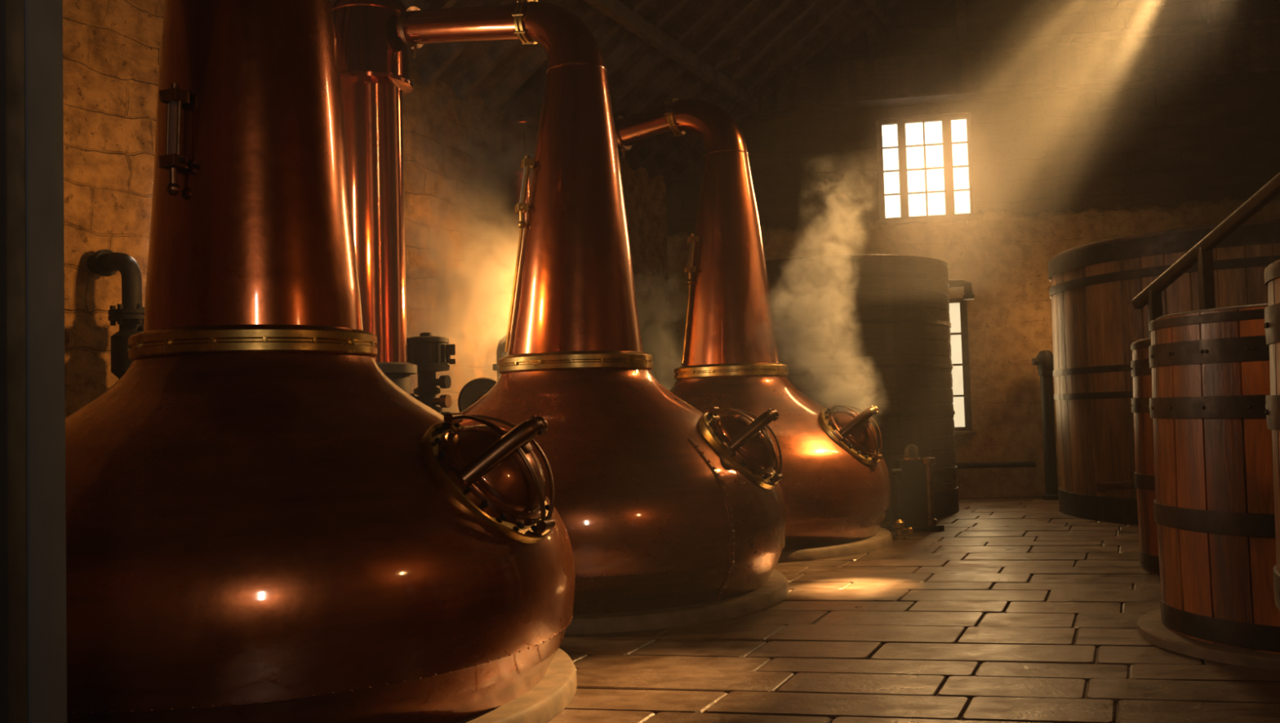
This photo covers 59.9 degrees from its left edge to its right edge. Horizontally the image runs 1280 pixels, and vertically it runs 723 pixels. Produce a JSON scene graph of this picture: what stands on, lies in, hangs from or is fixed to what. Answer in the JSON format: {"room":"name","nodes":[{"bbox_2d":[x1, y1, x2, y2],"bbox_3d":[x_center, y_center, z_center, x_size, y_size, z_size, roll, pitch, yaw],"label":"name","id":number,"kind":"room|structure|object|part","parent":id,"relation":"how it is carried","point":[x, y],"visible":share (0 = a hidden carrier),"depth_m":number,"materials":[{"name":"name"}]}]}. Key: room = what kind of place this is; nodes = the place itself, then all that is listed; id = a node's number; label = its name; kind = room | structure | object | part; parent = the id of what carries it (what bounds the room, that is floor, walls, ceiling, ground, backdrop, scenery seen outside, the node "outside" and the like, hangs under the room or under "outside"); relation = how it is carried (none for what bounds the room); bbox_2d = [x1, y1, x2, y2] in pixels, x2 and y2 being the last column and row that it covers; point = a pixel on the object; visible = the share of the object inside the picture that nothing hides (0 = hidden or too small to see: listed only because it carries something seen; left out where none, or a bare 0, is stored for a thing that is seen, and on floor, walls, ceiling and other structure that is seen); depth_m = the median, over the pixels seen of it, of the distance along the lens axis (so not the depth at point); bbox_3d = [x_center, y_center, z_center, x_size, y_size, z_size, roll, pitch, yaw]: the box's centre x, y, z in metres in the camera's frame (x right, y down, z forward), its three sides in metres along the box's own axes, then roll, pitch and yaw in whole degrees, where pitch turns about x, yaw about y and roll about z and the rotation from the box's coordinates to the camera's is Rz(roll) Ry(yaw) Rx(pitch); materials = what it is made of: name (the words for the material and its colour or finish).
{"room":"processing plant","nodes":[
{"label":"processing plant","id":0,"kind":"room"},
{"bbox_2d":[62,0,671,417],"bbox_3d":[-3.385,-0.601,9.772,0.400,5.100,20.000,-3,-3,26],"label":"wall","id":1,"kind":"structure","parent":0,"point":[458,282],"depth_m":11.51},
{"bbox_2d":[87,248,144,379],"bbox_3d":[-3.666,0.526,7.918,0.595,2.697,0.320,-3,-3,26],"label":"pipe","id":2,"kind":"object","parent":1,"relation":"attached to","point":[130,315],"visible":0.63,"depth_m":7.87,"materials":[{"name":"black metal"}]},
{"bbox_2d":[408,0,457,52],"bbox_3d":[-0.118,-5.077,10.081,5.667,4.032,0.100,-3,-3,26],"label":"trim","id":3,"kind":"structure","parent":1,"relation":"attached to","point":[433,4],"depth_m":10.89,"materials":[{"name":"brown wood"}]},
{"bbox_2d":[418,0,511,86],"bbox_3d":[0.152,-5.060,10.638,5.667,4.032,0.100,-3,-3,26],"label":"trim","id":4,"kind":"structure","parent":1,"relation":"attached to","point":[448,53],"depth_m":11.62,"materials":[{"name":"brown wood"}]},
{"bbox_2d":[453,0,559,100],"bbox_3d":[0.423,-5.043,11.196,5.667,4.032,0.100,-3,-3,26],"label":"trim","id":5,"kind":"structure","parent":1,"relation":"attached to","point":[500,50],"depth_m":12.13,"materials":[{"name":"brown wood"}]},
{"bbox_2d":[484,0,596,112],"bbox_3d":[0.694,-5.026,11.753,5.667,4.032,0.100,-3,-3,26],"label":"trim","id":6,"kind":"structure","parent":1,"relation":"attached to","point":[583,10],"depth_m":12.65,"materials":[{"name":"brown wood"}]},
{"bbox_2d":[543,0,648,86],"bbox_3d":[0.965,-5.008,12.311,5.667,4.032,0.100,-3,-3,26],"label":"trim","id":7,"kind":"structure","parent":1,"relation":"attached to","point":[609,27],"depth_m":12.87,"materials":[{"name":"brown wood"}]},
{"bbox_2d":[604,0,687,78],"bbox_3d":[1.236,-4.991,12.868,5.667,4.032,0.100,-3,-3,26],"label":"beam","id":8,"kind":"structure","parent":1,"relation":"attached to","point":[658,17],"depth_m":13.42,"materials":[{"name":"brown wood"}]},
{"bbox_2d":[609,0,723,107],"bbox_3d":[1.507,-4.974,13.425,5.667,4.032,0.100,-3,-3,26],"label":"ceiling beam","id":9,"kind":"structure","parent":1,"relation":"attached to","point":[704,7],"depth_m":13.98,"materials":[{"name":"brown wood"}]},
{"bbox_2d":[616,0,757,117],"bbox_3d":[1.778,-4.957,13.983,5.667,4.032,0.100,-3,-3,26],"label":"ceiling beam","id":10,"kind":"structure","parent":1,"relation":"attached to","point":[734,12],"depth_m":14.44,"materials":[{"name":"brown wood"}]},
{"bbox_2d":[617,0,789,159],"bbox_3d":[2.049,-4.939,14.540,5.667,4.032,0.100,-3,-3,26],"label":"ceiling beam","id":11,"kind":"structure","parent":1,"relation":"attached to","point":[771,7],"depth_m":14.87,"materials":[{"name":"brown wood"}]},
{"bbox_2d":[729,46,741,61],"bbox_3d":[1.276,-4.259,14.962,0.140,0.400,0.140,-2,-3,0],"label":"trim","id":12,"kind":"structure","parent":11,"relation":"attached to","point":[735,55],"depth_m":14.89,"materials":[{"name":"brown wood"}]},
{"bbox_2d":[628,0,819,171],"bbox_3d":[2.320,-4.922,15.098,5.667,4.032,0.100,-3,-3,26],"label":"ceiling beam","id":13,"kind":"structure","parent":1,"relation":"attached to","point":[802,7],"depth_m":15.43,"materials":[{"name":"brown wood"}]},
{"bbox_2d":[646,0,847,178],"bbox_3d":[2.591,-4.905,15.655,5.667,4.032,0.100,-3,-3,26],"label":"ceiling beam","id":14,"kind":"structure","parent":1,"relation":"attached to","point":[830,6],"depth_m":15.97,"materials":[{"name":"brown wood"}]},
{"bbox_2d":[402,0,871,176],"bbox_3d":[-0.648,-5.159,9.306,5.950,4.297,21.701,-3,-3,26],"label":"ceiling","id":15,"kind":"structure","parent":0,"point":[468,57],"depth_m":14.20,"materials":[{"name":"brown wood"}]},
{"bbox_2d":[546,497,1279,722],"bbox_3d":[2.554,1.799,7.923,26.000,0.224,30.000,-2,-3,0],"label":"floor","id":16,"kind":"structure","parent":0,"point":[1021,610],"depth_m":6.40,"materials":[{"name":"brown stone"}]},
{"bbox_2d":[0,0,66,722],"bbox_3d":[-1.266,-0.083,1.597,0.802,3.200,0.150,-2,-3,0],"label":"door","id":17,"kind":"structure","parent":16,"relation":"on","point":[33,647],"depth_m":1.58,"materials":[{"name":"black metal"}]},
{"bbox_3d":[-1.267,-0.086,1.547,0.800,3.200,0.050,-2,-3,0],"label":"architrave","id":18,"kind":"part","parent":17,"relation":"part of","materials":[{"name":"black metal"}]},
{"bbox_3d":[-0.915,-0.093,1.622,0.100,3.200,0.100,-2,-3,0],"label":"frame","id":19,"kind":"part","parent":17,"relation":"part of","materials":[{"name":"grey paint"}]},
{"bbox_2d":[65,0,574,722],"bbox_3d":[-1.997,-0.735,5.765,3.212,4.723,3.212,1,-3,-41],"label":"pot still","id":20,"kind":"object","parent":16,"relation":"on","point":[263,526],"visible":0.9,"depth_m":4.84,"materials":[{"name":"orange metal"}]},
{"bbox_3d":[-2.228,-1.057,5.308,0.161,0.542,0.164,-1,-3,-15],"label":"sight glass","id":21,"kind":"part","parent":20,"relation":"part of","materials":[{"name":"glass"}]},
{"bbox_3d":[-1.951,0.799,5.695,3.213,1.650,3.213,-2,-3,0],"label":"pot","id":22,"kind":"part","parent":20,"relation":"part of","materials":[{"name":"orange metal"}]},
{"bbox_2d":[330,0,417,395],"bbox_3d":[-2.330,-0.998,9.673,0.764,5.820,0.764,-2,-3,0],"label":"column","id":23,"kind":"structure","parent":16,"relation":"on","point":[373,60],"depth_m":9.45,"materials":[{"name":"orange metal"}]},
{"bbox_2d":[407,332,455,415],"bbox_3d":[-1.957,0.831,10.380,0.492,2.210,0.452,-1,-3,-11],"label":"motor","id":24,"kind":"object","parent":16,"relation":"on","point":[431,354],"visible":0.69,"depth_m":10.30,"materials":[{"name":"black metal"}]},
{"bbox_2d":[457,377,497,413],"bbox_3d":[-1.400,1.027,10.169,0.477,1.767,0.254,-2,-3,0],"label":"wheel","id":25,"kind":"object","parent":16,"relation":"on","point":[473,391],"visible":0.2,"depth_m":10.17,"materials":[{"name":"black metal"}]},
{"bbox_2d":[492,333,511,381],"bbox_3d":[-1.211,0.807,10.976,0.449,2.269,0.198,-2,-3,0],"label":"pipe","id":26,"kind":"object","parent":16,"relation":"on","point":[500,353],"visible":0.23,"depth_m":10.96,"materials":[{"name":"grey metal"}]},
{"bbox_2d":[456,648,576,722],"bbox_3d":[-1.925,1.673,5.656,3.200,0.100,3.200,-2,-3,0],"label":"plinth","id":27,"kind":"object","parent":16,"relation":"on","point":[557,689],"visible":0.15,"depth_m":5.18,"materials":[{"name":"stone"}]},
{"bbox_2d":[498,66,544,329],"bbox_3d":[-1.214,-0.787,12.840,0.770,5.620,0.770,-2,-3,0],"label":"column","id":28,"kind":"structure","parent":16,"relation":"on","point":[519,126],"depth_m":12.66,"materials":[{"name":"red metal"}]},
{"bbox_2d":[396,0,786,615],"bbox_3d":[-0.528,-0.698,8.791,3.212,4.857,3.212,0,-3,-32],"label":"pot still","id":29,"kind":"object","parent":16,"relation":"on","point":[661,502],"visible":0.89,"depth_m":8.12,"materials":[{"name":"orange metal"}]},
{"bbox_3d":[-1.457,-2.826,9.329,1.273,0.448,0.291,-3,-3,26],"label":"lyne arm","id":30,"kind":"part","parent":29,"relation":"part of","materials":[{"name":"orange metal"}]},
{"bbox_3d":[-0.884,-1.321,8.660,0.204,0.572,0.178,-2,-3,0],"label":"sight glass","id":31,"kind":"part","parent":29,"relation":"part of","materials":[{"name":"gold metal"}]},
{"bbox_3d":[-0.481,0.892,8.719,3.213,1.650,3.213,-2,-3,0],"label":"pot","id":32,"kind":"part","parent":29,"relation":"part of","materials":[{"name":"orange metal"}]},
{"bbox_2d":[564,569,788,635],"bbox_3d":[-0.455,1.766,8.680,3.200,0.100,3.200,-2,-3,0],"label":"plinth","id":33,"kind":"object","parent":16,"relation":"on","point":[775,590],"visible":0.24,"depth_m":7.30,"materials":[{"name":"stone"}]},
{"bbox_2d":[613,97,890,549],"bbox_3d":[0.944,-0.550,11.813,3.212,4.727,3.212,-2,-3,0],"label":"pot still","id":34,"kind":"object","parent":16,"relation":"on","point":[835,484],"visible":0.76,"depth_m":11.33,"materials":[{"name":"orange metal"}]},
{"bbox_3d":[0.070,-2.612,12.309,0.771,0.417,0.331,-3,-3,26],"label":"lyne arm","id":35,"kind":"part","parent":34,"relation":"part of","materials":[{"name":"orange metal"}]},
{"bbox_3d":[0.557,-1.072,11.655,0.194,0.542,0.176,-2,-3,0],"label":"sight glass","id":36,"kind":"part","parent":34,"relation":"part of","materials":[{"name":"glass"}]},
{"bbox_3d":[0.990,0.986,11.743,3.213,1.650,3.213,-2,-3,0],"label":"pot","id":37,"kind":"part","parent":34,"relation":"part of","materials":[{"name":"orange metal"}]},
{"bbox_2d":[777,527,892,562],"bbox_3d":[1.016,1.860,11.704,3.200,0.100,3.200,-2,-3,0],"label":"plinth","id":38,"kind":"object","parent":16,"relation":"on","point":[882,539],"visible":0.23,"depth_m":10.38,"materials":[{"name":"stone"}]},
{"bbox_2d":[765,254,974,522],"bbox_3d":[2.501,0.345,15.046,3.367,3.340,3.367,0,-3,-40],"label":"wash vat","id":39,"kind":"object","parent":16,"relation":"on","point":[860,331],"visible":0.43,"depth_m":13.51,"materials":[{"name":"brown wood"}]},
{"bbox_3d":[2.454,-1.243,15.118,3.360,0.160,3.360,-2,-3,0],"label":"vat lid","id":40,"kind":"part","parent":39,"relation":"part of","materials":[{"name":"brown wood"}]},
{"bbox_3d":[4.268,-0.963,14.892,0.407,0.274,0.148,-2,-3,10],"label":"spout","id":41,"kind":"part","parent":39,"relation":"part of","materials":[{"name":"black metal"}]},
{"bbox_2d":[891,468,913,539],"bbox_3d":[2.733,1.491,11.633,0.138,0.729,0.217,1,-4,-45],"label":"valve","id":42,"kind":"object","parent":16,"relation":"on","point":[898,524],"visible":1,"depth_m":11.64,"materials":[{"name":"black metal"}]},
{"bbox_2d":[884,444,944,533],"bbox_3d":[3.043,1.400,12.395,0.520,0.960,0.400,-1,-3,-11],"label":"spirit safe","id":43,"kind":"object","parent":16,"relation":"on","point":[917,504],"visible":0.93,"depth_m":12.27,"materials":[{"name":"black metal"}]},
{"bbox_2d":[1031,350,1058,500],"bbox_3d":[5.754,0.895,15.718,0.310,2.110,0.260,-2,-3,0],"label":"standpipe","id":44,"kind":"object","parent":16,"relation":"on","point":[1044,362],"visible":0.94,"depth_m":15.65,"materials":[{"name":"black metal"}]},
{"bbox_2d":[1129,337,1159,574],"bbox_3d":[4.864,0.728,8.970,1.620,1.885,1.620,-1,-3,-17],"label":"wooden tun","id":45,"kind":"object","parent":16,"relation":"on","point":[1141,373],"visible":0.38,"depth_m":8.97,"materials":[{"name":"brown wood"}]},
{"bbox_3d":[4.837,-0.171,9.011,1.490,0.085,1.490,-1,-3,-17],"label":"tun lid","id":46,"kind":"part","parent":45,"relation":"part of","materials":[{"name":"brown wood"}]},
{"bbox_2d":[1048,217,1279,524],"bbox_3d":[7.244,0.172,13.446,4.655,3.260,4.426,-2,-3,0],"label":"wash vat","id":47,"kind":"object","parent":16,"relation":"on","point":[1095,322],"visible":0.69,"depth_m":12.57,"materials":[{"name":"brown wood"}]},
{"bbox_3d":[7.312,-1.389,13.517,4.320,0.140,4.320,-2,-3,0],"label":"vat lid","id":48,"kind":"part","parent":47,"relation":"part of","materials":[{"name":"brown wood"}]},
{"bbox_2d":[1131,172,1279,337],"bbox_3d":[5.196,-0.143,9.409,0.111,3.645,3.278,-1,-3,-9],"label":"stair handrail","id":49,"kind":"object","parent":16,"relation":"on","point":[1202,254],"visible":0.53,"depth_m":9.95,"materials":[{"name":"brown wood"}]},
{"bbox_3d":[5.011,0.524,10.700,0.100,2.441,0.100,-2,-3,0],"label":"post","id":50,"kind":"part","parent":49,"relation":"part of","materials":[{"name":"brown wood"}]},
{"bbox_3d":[5.123,0.336,9.948,0.100,2.741,0.100,-2,-3,0],"label":"post","id":51,"kind":"part","parent":49,"relation":"part of","materials":[{"name":"brown wood"}]},
{"bbox_2d":[1137,608,1279,671],"bbox_3d":[3.848,1.552,6.321,1.860,0.060,1.860,-2,-3,0],"label":"base","id":52,"kind":"object","parent":16,"relation":"on","point":[1151,628],"visible":0.46,"depth_m":5.99,"materials":[{"name":"stone"}]},
{"bbox_2d":[1147,303,1279,653],"bbox_3d":[3.820,0.611,6.364,1.620,1.825,1.620,-1,-3,-6],"label":"wooden tun","id":53,"kind":"object","parent":52,"relation":"on","point":[1214,514],"visible":0.98,"depth_m":6.01,"materials":[{"name":"brown wood"}]},
{"bbox_3d":[3.794,-0.258,6.403,1.490,0.085,1.490,-1,-3,-6],"label":"tun lid","id":54,"kind":"part","parent":53,"relation":"part of","materials":[{"name":"brown wood"}]},
{"bbox_2d":[1263,259,1279,613],"bbox_3d":[2.957,0.540,3.575,1.620,1.885,1.620,0,-3,-31],"label":"wooden tun","id":55,"kind":"object","parent":16,"relation":"on","point":[1272,273],"visible":1,"depth_m":3.85,"materials":[{"name":"brown wood"}]},
{"bbox_2d":[665,0,1279,497],"bbox_3d":[5.705,-2.813,16.630,15.500,9.600,0.500,-2,-3,10],"label":"wall","id":56,"kind":"structure","parent":0,"point":[1053,175],"depth_m":16.35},
{"bbox_2d":[583,0,774,121],"bbox_3d":[-0.905,-3.969,11.118,0.124,0.180,14.401,-3,-3,26],"label":"ceiling beam","id":57,"kind":"structure","parent":56,"relation":"attached to","point":[615,10],"depth_m":13.86,"materials":[{"name":"brown wood"}]},
{"bbox_2d":[663,0,867,185],"bbox_3d":[2.862,-4.888,16.213,5.667,4.032,0.100,-3,-3,26],"label":"ceiling beam","id":58,"kind":"structure","parent":56,"relation":"attached to","point":[857,6],"depth_m":16.48,"materials":[{"name":"brown wood"}]},
{"bbox_2d":[812,0,899,63],"bbox_3d":[3.133,-4.870,16.770,5.667,4.032,0.100,-3,-3,26],"label":"beam","id":59,"kind":"structure","parent":56,"relation":"attached to","point":[864,23],"depth_m":16.71,"materials":[{"name":"brown wood"}]},
{"bbox_2d":[866,22,877,58],"bbox_3d":[3.483,-5.493,16.802,0.140,2.100,0.160,-2,-3,10],"label":"trim","id":60,"kind":"structure","parent":56,"relation":"attached to","point":[872,45],"depth_m":16.69,"materials":[{"name":"brown wood"}]},
{"bbox_2d":[863,0,895,30],"bbox_3d":[0.676,-5.310,10.392,0.124,0.180,14.401,-3,-3,26],"label":"trim","id":61,"kind":"structure","parent":56,"relation":"attached to","point":[877,7],"depth_m":16.21,"materials":[{"name":"brown wood"}]},
{"bbox_2d":[875,113,979,225],"bbox_3d":[4.277,-2.890,16.702,1.484,1.615,0.316,-2,-3,10],"label":"window","id":62,"kind":"structure","parent":56,"relation":"in","point":[925,167],"depth_m":16.81,"materials":[{"name":"glass"}]},
{"bbox_3d":[4.286,-2.112,16.590,1.484,0.050,0.160,-2,-3,10],"label":"sill","id":63,"kind":"part","parent":62,"relation":"part of","materials":[{"name":"stone"}]},
{"bbox_2d":[954,0,967,52],"bbox_3d":[4.762,-5.542,16.567,0.140,2.100,0.160,-2,-3,10],"label":"trim","id":64,"kind":"structure","parent":56,"relation":"attached to","point":[960,5],"depth_m":16.46,"materials":[{"name":"brown wood"}]},
{"bbox_2d":[948,297,977,435],"bbox_3d":[4.630,0.076,16.518,0.618,2.035,0.316,-2,-3,10],"label":"window","id":65,"kind":"structure","parent":56,"relation":"in","point":[957,307],"depth_m":16.61,"materials":[{"name":"glass"}]},
{"bbox_3d":[4.656,0.054,16.669,0.498,1.960,0.012,-2,-3,10],"label":"pane","id":66,"kind":"part","parent":65,"relation":"part of","materials":[{"name":"clear glass"}]},
{"bbox_3d":[4.645,1.064,16.397,0.618,0.050,0.160,-2,-3,10],"label":"sill","id":67,"kind":"part","parent":65,"relation":"part of","materials":[{"name":"stone"}]},
{"bbox_2d":[955,462,1035,468],"bbox_3d":[4.985,1.519,16.276,1.530,0.078,0.162,-2,-3,10],"label":"pipe","id":68,"kind":"object","parent":56,"relation":"attached to","point":[998,464],"visible":0.84,"depth_m":16.17,"materials":[{"name":"black metal"}]},
{"bbox_2d":[733,65,1279,116],"bbox_3d":[6.327,-3.983,16.083,13.793,0.076,0.420,-2,-3,10],"label":"beam","id":69,"kind":"structure","parent":56,"relation":"attached to","point":[1273,71],"depth_m":16.13,"materials":[{"name":"brown wood"}]},
{"bbox_2d":[763,26,1279,103],"bbox_3d":[6.325,-4.301,16.137,13.793,0.580,0.342,-2,-3,10],"label":"beam","id":70,"kind":"structure","parent":56,"relation":"attached to","point":[1255,47],"depth_m":16.08,"materials":[{"name":"brown wood"}]},
{"bbox_2d":[1067,18,1279,43],"bbox_3d":[9.637,-4.717,15.418,6.992,0.060,0.500,-2,-3,10],"label":"trim","id":71,"kind":"structure","parent":56,"relation":"attached to","point":[1271,23],"depth_m":15.60,"materials":[{"name":"brown wood"}]},
{"bbox_2d":[1205,0,1221,23],"bbox_3d":[8.190,-5.672,15.938,0.140,2.100,0.160,-2,-3,10],"label":"trim","id":72,"kind":"structure","parent":56,"relation":"attached to","point":[1213,6],"depth_m":15.83,"materials":[{"name":"brown wood"}]}
]}

